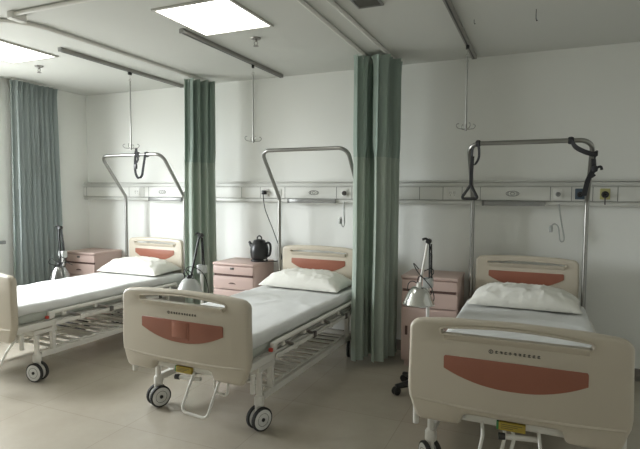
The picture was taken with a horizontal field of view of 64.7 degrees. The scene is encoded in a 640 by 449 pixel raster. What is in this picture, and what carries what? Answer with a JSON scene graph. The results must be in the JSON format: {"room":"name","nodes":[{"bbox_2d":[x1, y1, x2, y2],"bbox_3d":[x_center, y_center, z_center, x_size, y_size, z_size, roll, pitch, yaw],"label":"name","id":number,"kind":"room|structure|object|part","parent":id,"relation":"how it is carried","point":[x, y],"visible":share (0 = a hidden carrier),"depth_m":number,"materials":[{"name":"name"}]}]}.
{"room":"hospital room","nodes":[
{"label":"hospital room","id":0,"kind":"room"},
{"bbox_2d":[0,78,88,276],"bbox_3d":[-4.285,-0.092,3.561,0.200,2.700,6.300,2,4,23],"label":"wall","id":1,"kind":"structure","parent":0,"point":[71,107],"depth_m":6.09,"materials":[{"name":"paint"}]},
{"bbox_2d":[0,0,639,95],"bbox_3d":[-0.978,-1.393,2.039,7.400,0.120,6.700,2,4,23],"label":"ceiling","id":2,"kind":"structure","parent":0,"point":[413,31],"depth_m":3.86,"materials":[{"name":"paint"}]},
{"bbox_2d":[7,11,26,22],"bbox_3d":[-2.042,-1.398,3.405,0.060,0.050,0.110,2,4,23],"label":"bracket","id":3,"kind":"object","parent":2,"relation":"attached to","point":[10,14],"visible":0.96,"depth_m":3.38,"materials":[{"name":"white metal"}]},
{"bbox_2d":[0,39,58,63],"bbox_3d":[-2.697,-1.475,4.312,0.590,0.014,0.595,2,4,23],"label":"recessed light","id":4,"kind":"object","parent":2,"relation":"in","point":[10,52],"visible":1,"depth_m":4.39,"materials":[{"name":"white plastic"}]},
{"bbox_2d":[9,78,62,285],"bbox_3d":[-3.154,-0.244,5.645,0.138,2.640,0.607,2,4,23],"label":"window curtain","id":5,"kind":"object","parent":2,"relation":"hanging from","point":[36,179],"visible":0.73,"depth_m":5.58,"materials":[{"name":"blue fabric"}]},
{"bbox_3d":[-3.147,-1.551,5.556,0.020,0.020,0.520,2,4,23],"label":"curtain rail","id":6,"kind":"part","parent":5,"relation":"part of","materials":[{"name":"white metal"}]},
{"bbox_2d":[34,65,43,72],"bbox_3d":[-2.683,-1.482,4.828,0.080,0.064,0.080,2,4,23],"label":"sprinkler","id":7,"kind":"object","parent":2,"relation":"attached to","point":[37,66],"visible":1,"depth_m":4.82,"materials":[{"name":"grey metal"}]},
{"bbox_2d":[0,18,210,81],"bbox_3d":[-2.219,-1.457,4.205,3.004,0.030,1.311,-1,4,-27],"label":"track","id":8,"kind":"object","parent":2,"relation":"attached to","point":[30,24],"visible":0.86,"depth_m":4.04,"materials":[{"name":"grey metal"}]},
{"bbox_2d":[184,77,216,303],"bbox_3d":[-1.247,-0.196,5.262,0.335,2.612,0.169,-1,4,-27],"label":"curtain","id":9,"kind":"object","parent":8,"relation":"hanging from","point":[199,97],"visible":0.74,"depth_m":5.24,"materials":[{"name":"green fabric"}]},
{"bbox_2d":[58,47,183,87],"bbox_3d":[-1.850,-1.498,4.916,0.042,0.034,1.572,2,4,23],"label":"track","id":10,"kind":"object","parent":2,"relation":"attached to","point":[60,49],"visible":1,"depth_m":4.74,"materials":[{"name":"grey metal"}]},
{"bbox_2d":[123,72,139,149],"bbox_3d":[-1.852,-1.107,4.940,0.119,0.748,0.119,4,5,43],"label":"hanger","id":11,"kind":"object","parent":10,"relation":"hanging from","point":[129,73],"visible":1,"depth_m":4.94,"materials":[{"name":"grey metal"}]},
{"bbox_3d":[-1.852,-1.086,4.942,0.018,0.621,0.018,1,4,18],"label":"rod","id":12,"kind":"part","parent":11,"relation":"part of","materials":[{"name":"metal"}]},
{"bbox_2d":[14,0,372,60],"bbox_3d":[-0.721,-1.438,4.017,1.870,0.030,2.270,2,4,23],"label":"track","id":13,"kind":"object","parent":2,"relation":"attached to","point":[306,5],"visible":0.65,"depth_m":3.29,"materials":[{"name":"grey metal"}]},
{"bbox_2d":[351,54,373,361],"bbox_3d":[0.418,-0.134,4.477,0.143,2.632,0.406,3,4,36],"label":"curtain","id":14,"kind":"object","parent":13,"relation":"hanging from","point":[363,167],"visible":0.8,"depth_m":4.38,"materials":[{"name":"green fabric"}]},
{"bbox_2d":[151,0,273,36],"bbox_3d":[-0.719,-1.412,3.460,0.590,0.014,0.590,2,4,23],"label":"recessed light","id":15,"kind":"object","parent":2,"relation":"in","point":[204,17],"visible":1,"depth_m":3.42,"materials":[{"name":"white plastic"}]},
{"bbox_2d":[179,28,282,77],"bbox_3d":[-0.702,-1.460,4.411,0.042,0.034,1.562,2,4,23],"label":"track","id":16,"kind":"object","parent":2,"relation":"attached to","point":[183,31],"visible":1,"depth_m":4.21,"materials":[{"name":"grey metal"}]},
{"bbox_2d":[245,65,261,142],"bbox_3d":[-0.614,-1.105,4.640,0.119,0.703,0.119,2,4,20],"label":"hanger","id":17,"kind":"object","parent":16,"relation":"hanging from","point":[252,137],"visible":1,"depth_m":4.64,"materials":[{"name":"grey metal"}]},
{"bbox_3d":[-0.614,-1.083,4.641,0.018,0.576,0.018,0,4,-5],"label":"rod","id":18,"kind":"part","parent":17,"relation":"part of","materials":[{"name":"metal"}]},
{"bbox_2d":[251,36,260,46],"bbox_3d":[-0.497,-1.414,3.920,0.080,0.064,0.080,2,4,23],"label":"sprinkler","id":19,"kind":"object","parent":2,"relation":"attached to","point":[255,38],"visible":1,"depth_m":3.91,"materials":[{"name":"grey metal"}]},
{"bbox_2d":[326,0,395,58],"bbox_3d":[1.548,-1.363,3.005,2.840,0.030,2.315,2,4,23],"label":"track","id":20,"kind":"object","parent":2,"relation":"attached to","point":[333,3],"visible":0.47,"depth_m":3.54,"materials":[{"name":"grey metal"}]},
{"bbox_2d":[371,53,402,362],"bbox_3d":[0.582,-0.130,4.427,0.176,2.632,0.378,3,4,37],"label":"curtain","id":21,"kind":"object","parent":20,"relation":"hanging from","point":[387,71],"visible":1,"depth_m":4.36,"materials":[{"name":"green fabric"}]},
{"bbox_2d":[350,0,383,8],"bbox_3d":[0.293,-1.389,3.156,0.170,0.012,0.170,2,4,23],"label":"ceiling vent","id":22,"kind":"object","parent":2,"relation":"in","point":[360,4],"visible":1,"depth_m":3.18,"materials":[{"name":"grey metal"}]},
{"bbox_2d":[354,0,379,6],"bbox_3d":[0.293,-1.391,3.155,0.144,0.007,0.144,2,4,23],"label":"grille","id":23,"kind":"object","parent":22,"relation":"attached to","point":[358,3],"depth_m":3.18,"materials":[{"name":"grey metal"}]},
{"bbox_2d":[442,0,476,58],"bbox_3d":[1.032,-1.406,3.679,0.042,0.034,1.522,2,4,23],"label":"track","id":24,"kind":"object","parent":2,"relation":"attached to","point":[449,5],"visible":1,"depth_m":3.53,"materials":[{"name":"grey metal"}]},
{"bbox_2d":[456,45,475,130],"bbox_3d":[1.160,-1.076,3.998,0.119,0.663,0.119,3,4,37],"label":"hanger","id":25,"kind":"object","parent":24,"relation":"hanging from","point":[467,46],"visible":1,"depth_m":3.99,"materials":[{"name":"grey metal"}]},
{"bbox_3d":[1.160,-1.054,3.999,0.018,0.536,0.018,1,4,12],"label":"rod","id":26,"kind":"part","parent":25,"relation":"part of","materials":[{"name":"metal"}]},
{"bbox_2d":[0,319,639,448],"bbox_3d":[-0.993,1.422,2.212,7.400,0.120,6.700,2,4,23],"label":"floor","id":27,"kind":"structure","parent":0,"point":[91,396],"depth_m":3.48,"materials":[{"name":"tile"}]},
{"bbox_2d":[48,225,89,337],"bbox_3d":[-2.724,0.580,5.400,0.516,1.148,0.533,2,4,23],"label":"heat lamp","id":28,"kind":"object","parent":27,"relation":"on","point":[59,271],"visible":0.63,"depth_m":5.34,"materials":[{"name":"silver metal"}]},
{"bbox_3d":[-2.750,0.516,5.341,0.234,0.166,0.234,2,4,23],"label":"lamp shade","id":29,"kind":"part","parent":28,"relation":"part of","materials":[{"name":"silver metal"}]},
{"bbox_3d":[-2.761,0.251,5.367,0.019,0.413,0.081,-3,5,-40],"label":"arm","id":30,"kind":"part","parent":28,"relation":"part of","materials":[{"name":"black plastic"}]},
{"bbox_3d":[-2.742,0.160,5.382,0.061,0.252,0.012,2,4,23],"label":"spring arm","id":31,"kind":"part","parent":28,"relation":"part of","materials":[{"name":"black plastic"}]},
{"bbox_2d":[0,152,184,381],"bbox_3d":[-2.305,0.238,4.793,0.996,1.912,2.118,2,4,25],"label":"hospital bed","id":32,"kind":"object","parent":27,"relation":"on","point":[11,332],"visible":0.71,"depth_m":4.43,"materials":[{"name":"beige plastic"}]},
{"bbox_3d":[-2.408,0.974,3.792,0.212,0.237,0.149,2,4,25],"label":"crank handle","id":33,"kind":"part","parent":32,"relation":"part of","materials":[{"name":"white metal"}]},
{"bbox_3d":[-2.711,0.615,3.970,0.996,0.533,0.056,2,4,25],"label":"footboard","id":34,"kind":"part","parent":32,"relation":"part of","materials":[{"name":"beige plastic"}]},
{"bbox_3d":[-2.282,0.896,3.842,0.071,0.115,0.032,2,4,25],"label":"corner post","id":35,"kind":"part","parent":32,"relation":"part of","materials":[{"name":"white metal"}]},
{"bbox_2d":[17,271,183,324],"bbox_3d":[-2.286,0.637,4.862,0.892,0.160,1.914,2,4,25],"label":"mattress","id":36,"kind":"object","parent":32,"relation":"on","point":[35,300],"visible":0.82,"depth_m":4.58,"materials":[{"name":"white fabric"}]},
{"bbox_2d":[97,256,180,275],"bbox_3d":[-1.969,0.434,5.511,0.810,0.168,0.430,2,6,24],"label":"pillow","id":37,"kind":"object","parent":36,"relation":"on","point":[142,265],"visible":1,"depth_m":5.37,"materials":[{"name":"fabric"}]},
{"bbox_3d":[-1.841,0.674,4.717,0.032,0.045,1.470,2,4,25],"label":"rail","id":38,"kind":"part","parent":32,"relation":"part of","materials":[{"name":"white metal"}]},
{"bbox_2d":[134,148,148,178],"bbox_3d":[-1.864,-0.638,5.281,0.165,0.328,0.074,2,4,23],"label":"strap","id":39,"kind":"object","parent":32,"relation":"attached to","point":[136,152],"visible":0.95,"depth_m":5.27,"materials":[{"name":"black plastic"}]},
{"bbox_3d":[-1.860,0.442,5.740,0.792,0.594,0.050,2,4,25],"label":"headboard","id":40,"kind":"part","parent":32,"relation":"part of","materials":[{"name":"beige plastic"}]},
{"bbox_2d":[65,248,122,319],"bbox_3d":[-2.737,0.711,6.119,0.485,0.800,0.437,2,4,23],"label":"base cabinet","id":41,"kind":"object","parent":27,"relation":"on","point":[89,260],"visible":0.44,"depth_m":5.93,"materials":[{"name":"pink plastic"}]},
{"bbox_3d":[-2.814,0.522,5.928,0.469,0.130,0.035,2,4,23],"label":"drawer","id":42,"kind":"part","parent":41,"relation":"part of","materials":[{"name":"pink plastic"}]},
{"bbox_3d":[-2.813,0.396,5.920,0.469,0.083,0.035,2,4,23],"label":"drawer","id":43,"kind":"part","parent":41,"relation":"part of","materials":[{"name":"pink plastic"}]},
{"bbox_2d":[178,232,208,303],"bbox_3d":[-1.011,0.645,4.415,0.516,1.158,0.533,2,4,23],"label":"heat lamp","id":44,"kind":"object","parent":27,"relation":"on","point":[189,283],"visible":0.48,"depth_m":4.36,"materials":[{"name":"silver metal"}]},
{"bbox_3d":[-1.126,0.526,4.348,0.234,0.128,0.234,2,4,23],"label":"lamp shade","id":45,"kind":"part","parent":44,"relation":"part of","materials":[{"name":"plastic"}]},
{"bbox_3d":[-1.083,0.286,4.374,0.099,0.364,0.019,-2,4,-33],"label":"arm","id":46,"kind":"part","parent":44,"relation":"part of","materials":[{"name":"black plastic"}]},
{"bbox_3d":[-1.051,0.090,4.398,0.069,0.049,0.046,2,4,23],"label":"elbow knob","id":47,"kind":"part","parent":44,"relation":"part of","materials":[{"name":"black plastic"}]},
{"bbox_3d":[-1.019,0.225,4.393,0.042,0.261,0.012,2,4,23],"label":"spring arm","id":48,"kind":"part","parent":44,"relation":"part of","materials":[{"name":"black plastic"}]},
{"bbox_2d":[123,146,353,431],"bbox_3d":[-0.448,0.297,3.990,0.996,1.912,2.108,2,4,25],"label":"hospital bed","id":49,"kind":"object","parent":27,"relation":"on","point":[187,338],"visible":0.73,"depth_m":3.22,"materials":[{"name":"beige plastic"}]},
{"bbox_3d":[-0.850,0.674,3.160,0.996,0.533,0.056,2,4,25],"label":"footboard","id":50,"kind":"part","parent":49,"relation":"part of","materials":[{"name":"beige plastic"}]},
{"bbox_3d":[-0.718,1.030,3.071,0.227,0.242,0.140,2,4,25],"label":"crank handle","id":51,"kind":"part","parent":49,"relation":"part of","materials":[{"name":"white metal"}]},
{"bbox_3d":[-0.608,0.986,3.106,0.130,0.153,0.052,2,4,25],"label":"crank handle","id":52,"kind":"part","parent":49,"relation":"part of","materials":[{"name":"white metal"}]},
{"bbox_3d":[-0.420,0.956,3.036,0.071,0.115,0.032,2,4,25],"label":"corner post","id":53,"kind":"part","parent":49,"relation":"part of","materials":[{"name":"white metal"}]},
{"bbox_2d":[200,285,351,358],"bbox_3d":[-0.432,0.697,4.055,0.892,0.158,1.914,2,4,25],"label":"mattress","id":54,"kind":"object","parent":49,"relation":"on","point":[277,312],"visible":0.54,"depth_m":3.93,"materials":[{"name":"white fabric"}]},
{"bbox_2d":[258,267,351,292],"bbox_3d":[-0.119,0.494,4.707,0.810,0.166,0.430,2,6,26],"label":"pillow","id":55,"kind":"object","parent":54,"relation":"on","point":[295,278],"visible":1,"depth_m":4.56,"materials":[{"name":"fabric"}]},
{"bbox_3d":[0.014,0.734,3.913,0.032,0.045,1.470,2,4,25],"label":"rail","id":56,"kind":"part","parent":49,"relation":"part of","materials":[{"name":"white metal"}]},
{"bbox_3d":[-0.012,0.501,4.936,0.792,0.594,0.050,2,4,25],"label":"headboard","id":57,"kind":"part","parent":49,"relation":"part of","materials":[{"name":"beige plastic"}]},
{"bbox_2d":[213,257,273,295],"bbox_3d":[-0.795,0.774,5.258,0.485,0.800,0.437,2,4,23],"label":"base cabinet","id":58,"kind":"object","parent":27,"relation":"on","point":[235,275],"visible":0.44,"depth_m":5.07,"materials":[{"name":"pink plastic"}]},
{"bbox_3d":[-0.874,0.886,5.085,0.469,0.458,0.035,2,4,23],"label":"door","id":59,"kind":"part","parent":58,"relation":"part of","materials":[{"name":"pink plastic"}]},
{"bbox_3d":[-0.872,0.585,5.067,0.469,0.130,0.035,2,4,23],"label":"drawer","id":60,"kind":"part","parent":58,"relation":"part of","materials":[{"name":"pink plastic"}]},
{"bbox_3d":[-0.872,0.459,5.059,0.469,0.083,0.035,2,4,23],"label":"drawer","id":61,"kind":"part","parent":58,"relation":"part of","materials":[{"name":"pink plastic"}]},
{"bbox_2d":[248,190,281,261],"bbox_3d":[-0.560,0.013,5.208,0.322,0.730,0.208,-1,4,-22],"label":"electric kettle","id":62,"kind":"object","parent":58,"relation":"on","point":[260,251],"visible":0.97,"depth_m":5.15,"materials":[{"name":"black plastic"}]},
{"bbox_3d":[-0.624,0.162,5.200,0.128,0.026,0.127,2,4,23],"label":"lid","id":63,"kind":"part","parent":62,"relation":"part of","materials":[{"name":"black plastic"}]},
{"bbox_3d":[-0.526,0.255,5.163,0.072,0.163,0.023,2,4,23],"label":"handle","id":64,"kind":"part","parent":62,"relation":"part of","materials":[{"name":"black plastic"}]},
{"bbox_3d":[-0.516,0.026,5.186,0.211,0.709,0.174,2,4,23],"label":"power cord","id":65,"kind":"part","parent":62,"relation":"part of","materials":[{"name":"black plastic"}]},
{"bbox_2d":[391,237,434,395],"bbox_3d":[0.831,0.683,3.799,0.516,1.178,0.533,2,4,23],"label":"heat lamp","id":66,"kind":"object","parent":27,"relation":"on","point":[419,296],"visible":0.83,"depth_m":3.72,"materials":[{"name":"silver metal"}]},
{"bbox_3d":[0.671,1.193,3.805,0.225,0.072,0.057,-1,4,-13],"label":"leg","id":67,"kind":"part","parent":66,"relation":"part of","materials":[{"name":"black plastic"}]},
{"bbox_3d":[0.730,1.184,3.955,0.057,0.072,0.225,-2,4,-34],"label":"leg","id":68,"kind":"part","parent":66,"relation":"part of","materials":[{"name":"black plastic"}]},
{"bbox_3d":[0.728,0.519,3.724,0.234,0.128,0.234,2,4,23],"label":"lamp shade","id":69,"kind":"part","parent":66,"relation":"part of","materials":[{"name":"silver metal"}]},
{"bbox_3d":[0.766,0.298,3.736,0.078,0.328,0.018,-1,4,-16],"label":"arm","id":70,"kind":"part","parent":66,"relation":"part of","materials":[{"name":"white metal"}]},
{"bbox_3d":[0.792,0.120,3.747,0.069,0.049,0.046,2,4,23],"label":"elbow knob","id":71,"kind":"part","parent":66,"relation":"part of","materials":[{"name":"black plastic"}]},
{"bbox_3d":[0.822,0.264,3.760,0.030,0.281,0.042,2,4,23],"label":"spring arm","id":72,"kind":"part","parent":66,"relation":"part of","materials":[{"name":"black plastic"}]},
{"bbox_2d":[401,269,464,365],"bbox_3d":[0.999,0.832,4.478,0.485,0.800,0.437,2,4,23],"label":"base cabinet","id":73,"kind":"object","parent":27,"relation":"on","point":[448,286],"visible":0.51,"depth_m":4.31,"materials":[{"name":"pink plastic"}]},
{"bbox_3d":[0.920,0.943,4.305,0.469,0.458,0.035,2,4,23],"label":"door","id":74,"kind":"part","parent":73,"relation":"part of","materials":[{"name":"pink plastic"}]},
{"bbox_3d":[0.921,0.643,4.286,0.469,0.130,0.035,2,4,23],"label":"drawer","id":75,"kind":"part","parent":73,"relation":"part of","materials":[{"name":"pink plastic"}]},
{"bbox_3d":[0.922,0.517,4.279,0.469,0.083,0.035,2,4,23],"label":"drawer","id":76,"kind":"part","parent":73,"relation":"part of","materials":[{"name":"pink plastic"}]},
{"bbox_2d":[408,138,634,448],"bbox_3d":[1.299,0.351,3.258,0.996,1.912,2.078,2,4,23],"label":"hospital bed","id":77,"kind":"object","parent":27,"relation":"on","point":[582,396],"visible":0.92,"depth_m":2.40,"materials":[{"name":"beige plastic"}]},
{"bbox_3d":[0.522,0.985,2.650,0.071,0.115,0.032,2,4,23],"label":"corner post","id":78,"kind":"part","parent":77,"relation":"part of","materials":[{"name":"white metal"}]},
{"bbox_2d":[461,140,479,199],"bbox_3d":[1.188,-0.427,3.970,0.139,0.469,0.075,2,4,23],"label":"strap","id":79,"kind":"object","parent":77,"relation":"attached to","point":[472,164],"visible":1,"depth_m":3.94,"materials":[{"name":"black plastic"}]},
{"bbox_3d":[1.173,-0.255,3.958,0.131,0.127,0.022,2,4,23],"label":"triangle handle","id":80,"kind":"part","parent":79,"relation":"part of","materials":[{"name":"black plastic"}]},
{"bbox_3d":[0.896,1.050,2.421,0.074,0.184,0.070,2,4,23],"label":"crank handle","id":81,"kind":"part","parent":77,"relation":"part of","materials":[{"name":"white metal"}]},
{"bbox_3d":[0.896,1.062,2.400,0.286,0.208,0.109,2,4,23],"label":"crank handle","id":82,"kind":"part","parent":77,"relation":"part of","materials":[{"name":"white metal"}]},
{"bbox_2d":[446,298,592,347],"bbox_3d":[1.308,0.752,3.309,0.892,0.159,1.914,2,4,23],"label":"mattress","id":83,"kind":"object","parent":77,"relation":"on","point":[575,321],"visible":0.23,"depth_m":3.54,"materials":[{"name":"white fabric"}]},
{"bbox_2d":[468,282,582,313],"bbox_3d":[1.602,0.549,3.969,0.810,0.166,0.430,2,6,24],"label":"pillow","id":84,"kind":"object","parent":83,"relation":"on","point":[543,297],"visible":1,"depth_m":3.83,"materials":[{"name":"fabric"}]},
{"bbox_3d":[0.915,0.730,2.403,0.996,0.533,0.056,2,4,23],"label":"footboard","id":85,"kind":"part","parent":77,"relation":"part of","materials":[{"name":"beige plastic"}]},
{"bbox_3d":[1.703,0.555,4.201,0.792,0.594,0.050,2,4,23],"label":"headboard","id":86,"kind":"part","parent":77,"relation":"part of","materials":[{"name":"beige plastic"}]},
{"bbox_2d":[568,137,602,195],"bbox_3d":[1.944,-0.424,3.690,0.245,0.432,0.186,-2,4,-30],"label":"strap","id":87,"kind":"object","parent":77,"relation":"attached to","point":[594,168],"visible":1,"depth_m":3.67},
{"bbox_2d":[86,42,639,368],"bbox_3d":[0.314,-0.162,5.099,7.400,2.700,0.200,2,4,23],"label":"wall","id":88,"kind":"structure","parent":0,"point":[592,93],"depth_m":4.64,"materials":[{"name":"paint"}]},
{"bbox_2d":[84,179,639,206],"bbox_3d":[0.187,-0.316,4.977,6.845,0.226,0.108,2,4,23],"label":"wall service panel","id":89,"kind":"object","parent":88,"relation":"attached to","point":[604,192],"visible":0.92,"depth_m":4.63,"materials":[{"name":"white plastic"}]},
{"bbox_2d":[134,188,139,194],"bbox_3d":[-2.167,-0.386,5.975,0.082,0.082,0.006,2,4,23],"label":"socket","id":90,"kind":"object","parent":89,"relation":"attached to","point":[136,190],"depth_m":5.97,"materials":[{"name":"white plastic"}]},
{"bbox_2d":[148,197,181,201],"bbox_3d":[-1.781,-0.288,5.811,0.475,0.047,0.032,2,4,23],"label":"reading lamp","id":91,"kind":"object","parent":89,"relation":"attached to","point":[167,199],"depth_m":5.79,"materials":[{"name":"white plastic"}]},
{"bbox_2d":[287,199,335,203],"bbox_3d":[-0.087,-0.234,5.074,0.530,0.047,0.032,2,4,23],"label":"reading lamp","id":92,"kind":"object","parent":89,"relation":"attached to","point":[309,201],"depth_m":5.05,"materials":[{"name":"white plastic"}]},
{"bbox_2d":[339,202,344,226],"bbox_3d":[0.215,-0.098,4.920,0.064,0.248,0.037,-1,4,-14],"label":"hose","id":93,"kind":"object","parent":89,"relation":"hanging from","point":[340,218],"visible":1,"depth_m":4.92,"materials":[{"name":"plastic"}]},
{"bbox_2d":[341,188,347,196],"bbox_3d":[0.234,-0.308,4.916,0.072,0.088,0.033,2,4,23],"label":"outlet","id":94,"kind":"object","parent":89,"relation":"attached to","point":[344,191],"depth_m":4.92,"materials":[{"name":"white plastic"}]},
{"bbox_2d":[448,189,456,197],"bbox_3d":[1.183,-0.279,4.518,0.082,0.082,0.006,2,4,23],"label":"socket","id":95,"kind":"object","parent":89,"relation":"attached to","point":[452,193],"depth_m":4.51,"materials":[{"name":"white plastic"}]},
{"bbox_2d":[482,201,544,206],"bbox_3d":[1.647,-0.178,4.320,0.505,0.047,0.032,2,4,23],"label":"reading lamp","id":96,"kind":"object","parent":89,"relation":"attached to","point":[484,203],"depth_m":4.30,"materials":[{"name":"grey metal"}]},
{"bbox_2d":[549,204,564,241],"bbox_3d":[1.957,-0.010,4.171,0.122,0.313,0.042,1,4,13],"label":"hose","id":97,"kind":"object","parent":89,"relation":"hanging from","point":[550,226],"visible":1,"depth_m":4.16,"materials":[{"name":"plastic"}]},
{"bbox_2d":[553,188,562,198],"bbox_3d":[1.962,-0.253,4.164,0.072,0.088,0.033,2,4,23],"label":"outlet","id":98,"kind":"object","parent":89,"relation":"attached to","point":[557,192],"depth_m":4.17,"materials":[{"name":"white plastic"}]},
{"bbox_2d":[575,189,584,198],"bbox_3d":[2.110,-0.248,4.100,0.072,0.088,0.033,2,4,23],"label":"outlet","id":99,"kind":"object","parent":89,"relation":"attached to","point":[578,192],"depth_m":4.11,"materials":[{"name":"blue plastic"}]},
{"bbox_2d":[600,189,609,204],"bbox_3d":[2.274,-0.222,4.030,0.072,0.129,0.033,2,4,23],"label":"outlet","id":100,"kind":"object","parent":89,"relation":"attached to","point":[604,193],"depth_m":4.03,"materials":[{"name":"yellow plastic"}]},
{"bbox_2d":[313,334,639,380],"bbox_3d":[0.265,1.141,5.082,7.000,0.100,0.012,2,4,23],"label":"baseboard","id":101,"kind":"structure","parent":88,"relation":"attached to","point":[398,342],"depth_m":4.86,"materials":[{"name":"tile"}]}
]}

